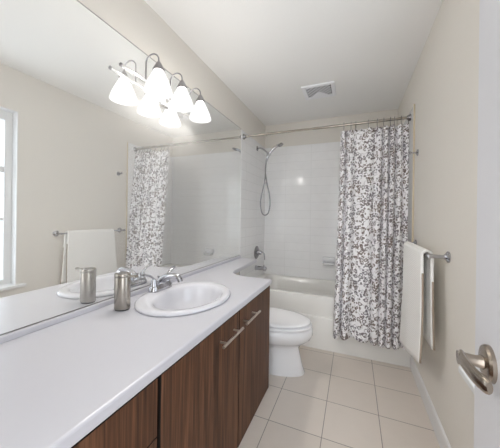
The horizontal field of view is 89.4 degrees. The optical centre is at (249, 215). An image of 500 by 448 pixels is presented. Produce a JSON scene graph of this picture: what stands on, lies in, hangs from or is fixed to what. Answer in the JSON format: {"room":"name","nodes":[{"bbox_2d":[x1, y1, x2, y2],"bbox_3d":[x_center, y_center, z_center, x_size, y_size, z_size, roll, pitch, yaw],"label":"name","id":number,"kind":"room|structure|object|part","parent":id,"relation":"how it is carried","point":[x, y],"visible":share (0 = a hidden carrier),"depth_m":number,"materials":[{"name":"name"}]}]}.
{"room":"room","nodes":[
{"label":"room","id":0,"kind":"room"},
{"bbox_2d":[78,0,265,274],"bbox_3d":[-0.495,-0.014,1.839,0.140,2.352,3.550,1,0,22],"label":"wall","id":1,"kind":"structure","parent":0,"point":[135,20],"depth_m":1.62,"materials":[{"name":"paint"}]},
{"bbox_2d":[0,0,240,335],"bbox_3d":[-0.568,-0.250,1.458,0.006,1.301,2.482,1,0,22],"label":"wall mirror","id":2,"kind":"object","parent":1,"relation":"attached to","point":[99,180],"visible":0.96,"depth_m":1.12,"materials":[{"name":"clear mirror"}]},
{"bbox_2d":[119,53,210,122],"bbox_3d":[-0.430,-0.755,1.520,0.196,0.217,0.720,1,0,22],"label":"vanity light","id":3,"kind":"object","parent":2,"relation":"attached to","point":[157,85],"visible":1,"depth_m":1.45,"materials":[{"name":"white glass"}]},
{"bbox_3d":[-0.520,-0.795,1.346,0.096,0.138,0.008,1,0,22],"label":"lamp arm","id":4,"kind":"part","parent":3,"relation":"part of","materials":[{"name":"silver metal"}]},
{"bbox_3d":[-0.481,-0.703,1.329,0.145,0.112,0.145,1,0,22],"label":"lamp shade","id":5,"kind":"part","parent":3,"relation":"part of","materials":[{"name":"white glass"}]},
{"bbox_3d":[-0.481,-0.705,1.329,0.058,0.099,0.058,1,0,22],"label":"bulb","id":6,"kind":"part","parent":3,"relation":"part of","materials":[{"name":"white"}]},
{"bbox_3d":[-0.446,-0.794,1.527,0.096,0.138,0.008,1,0,22],"label":"lamp arm","id":7,"kind":"part","parent":3,"relation":"part of","materials":[{"name":"silver metal"}]},
{"bbox_3d":[-0.407,-0.702,1.510,0.145,0.112,0.145,1,0,22],"label":"lamp shade","id":8,"kind":"part","parent":3,"relation":"part of","materials":[{"name":"white glass"}]},
{"bbox_3d":[-0.333,-0.701,1.691,0.145,0.112,0.145,1,0,22],"label":"lamp shade","id":9,"kind":"part","parent":3,"relation":"part of","materials":[{"name":"white glass"}]},
{"bbox_2d":[0,255,240,343],"bbox_3d":[-0.572,0.413,1.451,0.018,0.024,2.490,1,0,22],"label":"backsplash","id":10,"kind":"structure","parent":1,"relation":"attached to","point":[24,331],"depth_m":1.05,"materials":[{"name":"white laminate"}]},
{"bbox_2d":[239,130,265,277],"bbox_3d":[0.045,-0.058,2.963,0.008,1.654,0.766,1,0,22],"label":"tiled wall","id":11,"kind":"structure","parent":1,"relation":"attached to","point":[252,221],"depth_m":2.89,"materials":[{"name":"white tile"}]},
{"bbox_2d":[254,246,264,259],"bbox_3d":[0.131,0.444,3.023,0.116,0.157,0.156,1,0,22],"label":"tub valve","id":12,"kind":"object","parent":11,"relation":"attached to","point":[257,252],"visible":1,"depth_m":3.01,"materials":[{"name":"silver metal"}]},
{"bbox_2d":[255,265,266,270],"bbox_3d":[0.131,0.618,3.001,0.137,0.070,0.060,1,0,22],"label":"tub spout","id":13,"kind":"object","parent":11,"relation":"attached to","point":[263,268],"visible":1,"depth_m":2.98,"materials":[{"name":"silver metal"}]},
{"bbox_2d":[256,143,282,215],"bbox_3d":[0.228,-0.420,2.963,0.321,0.842,0.067,1,0,22],"label":"shower","id":14,"kind":"object","parent":11,"relation":"attached to","point":[279,144],"visible":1,"depth_m":2.97,"materials":[{"name":"silver metal"}]},
{"bbox_2d":[243,114,410,139],"bbox_3d":[0.629,-0.820,2.369,1.503,0.060,0.060,1,0,22],"label":"curtain rod","id":15,"kind":"object","parent":11,"relation":"attached to","point":[408,117],"visible":1,"depth_m":2.30,"materials":[{"name":"silver metal"}]},
{"bbox_3d":[1.217,-0.794,2.129,0.004,0.082,0.043,1,0,22],"label":"curtain hook","id":16,"kind":"object","parent":15,"relation":"hanging from","visible":0},
{"bbox_2d":[333,123,408,349],"bbox_3d":[0.997,0.123,2.091,0.564,1.784,0.254,1,0,22],"label":"shower curtain","id":17,"kind":"object","parent":16,"relation":"hanging from","point":[372,227],"visible":0.97,"depth_m":2.09,"materials":[{"name":"fabric"}]},
{"bbox_2d":[144,0,442,125],"bbox_3d":[0.298,-1.219,1.521,1.820,0.080,3.550,1,0,22],"label":"ceiling","id":18,"kind":"structure","parent":0,"point":[264,52],"depth_m":1.76,"materials":[{"name":"paint"}]},
{"bbox_2d":[301,81,335,99],"bbox_3d":[0.648,-1.166,2.369,0.290,0.016,0.265,1,0,22],"label":"exhaust fan","id":19,"kind":"object","parent":18,"relation":"attached to","point":[326,89],"visible":1,"depth_m":2.36,"materials":[{"name":"white plastic"}]},
{"bbox_2d":[265,109,397,147],"bbox_3d":[0.919,0.005,3.103,1.520,2.352,0.140,1,0,22],"label":"wall","id":20,"kind":"structure","parent":0,"point":[327,135],"depth_m":3.06,"materials":[{"name":"paint"}]},
{"bbox_2d":[264,141,339,280],"bbox_3d":[0.892,-0.047,3.035,1.520,1.654,0.008,1,0,22],"label":"tiled wall","id":21,"kind":"structure","parent":20,"relation":"attached to","point":[301,222],"depth_m":3.13,"materials":[{"name":"white tile"}]},
{"bbox_2d":[322,257,334,265],"bbox_3d":[0.920,0.533,2.964,0.136,0.086,0.095,1,0,22],"label":"soap dish","id":22,"kind":"object","parent":21,"relation":"attached to","point":[326,260],"visible":1,"depth_m":2.97,"materials":[{"name":"white ceramic"}]},
{"bbox_2d":[322,262,334,265],"bbox_3d":[0.917,0.562,2.958,0.136,0.029,0.082,1,0,22],"label":"tray","id":23,"kind":"object","parent":22,"relation":"on","point":[324,263],"depth_m":2.93,"materials":[{"name":"white ceramic"}]},
{"bbox_3d":[0.930,0.518,2.989,0.136,0.054,0.040,1,0,22],"label":"plate","id":24,"kind":"part","parent":22,"relation":"part of","materials":[{"name":"white ceramic"}]},
{"bbox_2d":[238,345,439,447],"bbox_3d":[0.104,1.210,1.123,1.820,0.080,4.410,1,0,22],"label":"floor","id":25,"kind":"structure","parent":0,"point":[340,400],"depth_m":1.53,"materials":[{"name":"tile"}]},
{"bbox_2d":[71,378,157,447],"bbox_3d":[-0.638,0.807,0.516,0.593,0.696,0.699,1,0,22],"label":"base cabinet","id":26,"kind":"object","parent":25,"relation":"on","point":[134,424],"visible":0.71,"depth_m":0.65,"materials":[{"name":"brown wood"}]},
{"bbox_3d":[-0.410,0.768,0.420,0.020,0.251,0.686,1,0,22],"label":"drawer","id":27,"kind":"part","parent":26,"relation":"part of","materials":[{"name":"brown wood"}]},
{"bbox_2d":[156,286,269,447],"bbox_3d":[-0.306,0.812,1.329,0.593,0.696,1.054,1,0,22],"label":"vanity cabinet","id":28,"kind":"object","parent":25,"relation":"on","point":[209,397],"visible":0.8,"depth_m":1.08,"materials":[{"name":"brown wood"}]},
{"bbox_2d":[0,255,271,447],"bbox_3d":[-0.316,0.433,1.346,0.572,0.058,2.492,1,0,22],"label":"countertop","id":29,"kind":"structure","parent":28,"relation":"on","point":[61,377],"depth_m":0.76,"materials":[{"name":"white laminate"}]},
{"bbox_2d":[114,272,137,310],"bbox_3d":[-0.558,0.342,1.139,0.118,0.164,0.064,1,0,22],"label":"soap dispenser","id":30,"kind":"object","parent":29,"relation":"on","point":[122,280],"visible":1,"depth_m":1.12,"materials":[{"name":"silver metal"}]},
{"bbox_2d":[142,266,182,292],"bbox_3d":[-0.442,0.354,1.383,0.173,0.107,0.243,1,0,22],"label":"faucet","id":31,"kind":"object","parent":29,"relation":"on","point":[163,282],"visible":1,"depth_m":1.36,"materials":[{"name":"silver metal"}]},
{"bbox_3d":[-0.442,0.350,1.384,0.162,0.080,0.046,1,0,22],"label":"spout","id":32,"kind":"part","parent":31,"relation":"part of","materials":[{"name":"silver metal"}]},
{"bbox_2d":[134,282,229,316],"bbox_3d":[-0.335,0.485,1.323,0.440,0.153,0.540,1,0,22],"label":"sink basin","id":33,"kind":"object","parent":29,"relation":"in","point":[186,298],"visible":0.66,"depth_m":1.38,"materials":[{"name":"white ceramic"}]},
{"bbox_3d":[-0.171,0.816,1.006,0.020,0.686,0.552,1,0,22],"label":"door","id":34,"kind":"part","parent":28,"relation":"part of","materials":[{"name":"brown wood"}]},
{"bbox_3d":[-0.084,0.540,1.133,0.041,0.012,0.198,1,0,22],"label":"handle","id":35,"kind":"part","parent":28,"relation":"part of","materials":[{"name":"silver metal"}]},
{"bbox_3d":[0.007,0.542,1.356,0.041,0.012,0.190,1,0,22],"label":"handle","id":36,"kind":"part","parent":28,"relation":"part of","materials":[{"name":"silver metal"}]},
{"bbox_3d":[0.025,0.818,1.486,0.020,0.686,0.472,1,0,22],"label":"door","id":37,"kind":"part","parent":28,"relation":"part of","materials":[{"name":"brown wood"}]},
{"bbox_3d":[-0.128,0.814,1.816,0.553,0.696,0.018,1,0,22],"label":"panel","id":38,"kind":"part","parent":28,"relation":"part of","materials":[{"name":"brown wood"}]},
{"bbox_2d":[240,275,312,376],"bbox_3d":[0.088,0.857,2.007,0.808,0.625,0.426,1,0,22],"label":"toilet","id":39,"kind":"object","parent":25,"relation":"on","point":[288,329],"visible":0.33,"depth_m":1.85,"materials":[{"name":"white ceramic"}]},
{"bbox_3d":[0.182,0.781,1.969,0.573,0.018,0.356,1,0,22],"label":"lid","id":40,"kind":"part","parent":39,"relation":"part of","materials":[{"name":"white plastic"}]},
{"bbox_3d":[0.190,0.809,1.965,0.572,0.018,0.370,1,0,22],"label":"seat","id":41,"kind":"part","parent":39,"relation":"part of","materials":[{"name":"white plastic"}]},
{"bbox_3d":[0.145,0.994,1.983,0.680,0.351,0.362,1,0,22],"label":"bowl","id":42,"kind":"part","parent":39,"relation":"part of","materials":[{"name":"white ceramic"}]},
{"bbox_2d":[255,273,410,367],"bbox_3d":[0.718,0.949,2.641,1.502,0.455,0.841,1,0,22],"label":"bathtub","id":43,"kind":"object","parent":25,"relation":"on","point":[313,298],"visible":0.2,"depth_m":2.25,"materials":[{"name":"white ceramic"}]},
{"bbox_2d":[255,273,334,296],"bbox_3d":[0.731,0.903,2.674,1.502,0.360,0.770,1,0,22],"label":"basin","id":44,"kind":"object","parent":43,"relation":"in","point":[311,286],"depth_m":3.05,"materials":[{"name":"white ceramic"}]},
{"bbox_2d":[398,0,479,447],"bbox_3d":[1.051,0.006,1.207,0.160,2.352,3.550,1,0,22],"label":"wall","id":45,"kind":"structure","parent":0,"point":[442,87],"depth_m":1.23,"materials":[{"name":"paint"}]},
{"bbox_2d":[403,107,412,241],"bbox_3d":[1.434,-0.040,2.363,0.008,1.654,0.824,1,0,22],"label":"tiled wall","id":46,"kind":"structure","parent":45,"relation":"attached to","point":[409,238],"depth_m":2.06,"materials":[{"name":"white tile"}]},
{"bbox_2d":[412,104,414,241],"bbox_3d":[1.274,-0.071,1.977,0.011,1.603,0.012,1,0,22],"label":"trim","id":47,"kind":"structure","parent":45,"relation":"attached to","point":[413,104],"depth_m":1.97,"materials":[{"name":"beige paint"}]},
{"bbox_2d":[409,149,418,155],"bbox_3d":[1.212,-0.466,1.873,0.056,0.048,0.048,1,0,22],"label":"robe hook","id":48,"kind":"object","parent":45,"relation":"attached to","point":[417,150],"visible":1,"depth_m":1.86,"materials":[{"name":"silver metal"}]},
{"bbox_2d":[403,240,450,262],"bbox_3d":[1.066,0.204,1.578,0.087,0.056,0.756,1,0,22],"label":"towel bar","id":49,"kind":"object","parent":45,"relation":"attached to","point":[447,256],"visible":0.74,"depth_m":1.25,"materials":[{"name":"silver metal"}]},
{"bbox_2d":[399,241,434,363],"bbox_3d":[1.009,0.546,1.558,0.074,0.735,0.604,1,0,22],"label":"towel","id":50,"kind":"object","parent":49,"relation":"hanging from","point":[417,309],"visible":1,"depth_m":1.40,"materials":[{"name":"white fabric"}]},
{"bbox_3d":[0.930,0.203,1.256,0.076,0.021,0.021,1,0,22],"label":"post","id":51,"kind":"part","parent":49,"relation":"part of","materials":[{"name":"silver metal"}]},
{"bbox_2d":[410,356,450,447],"bbox_3d":[0.795,1.128,0.844,0.012,0.101,2.416,1,0,22],"label":"baseboard","id":52,"kind":"structure","parent":45,"relation":"attached to","point":[440,434],"depth_m":1.47,"materials":[{"name":"white paint"}]},
{"bbox_3d":[-0.369,-0.012,-0.044,1.520,2.352,0.120,1,0,22],"label":"wall","id":53,"kind":"structure","parent":0,"visible":0},
{"bbox_2d":[456,0,499,447],"bbox_3d":[0.314,0.152,0.211,0.098,2.018,0.812,1,0,28],"label":"door","id":54,"kind":"structure","parent":53,"relation":"in","point":[482,368],"depth_m":0.50,"materials":[{"name":"white paint"}]},
{"bbox_3d":[0.413,0.281,0.458,0.041,0.032,0.119,1,0,27],"label":"handle","id":55,"kind":"part","parent":54,"relation":"part of","materials":[{"name":"silver metal"}]}
]}

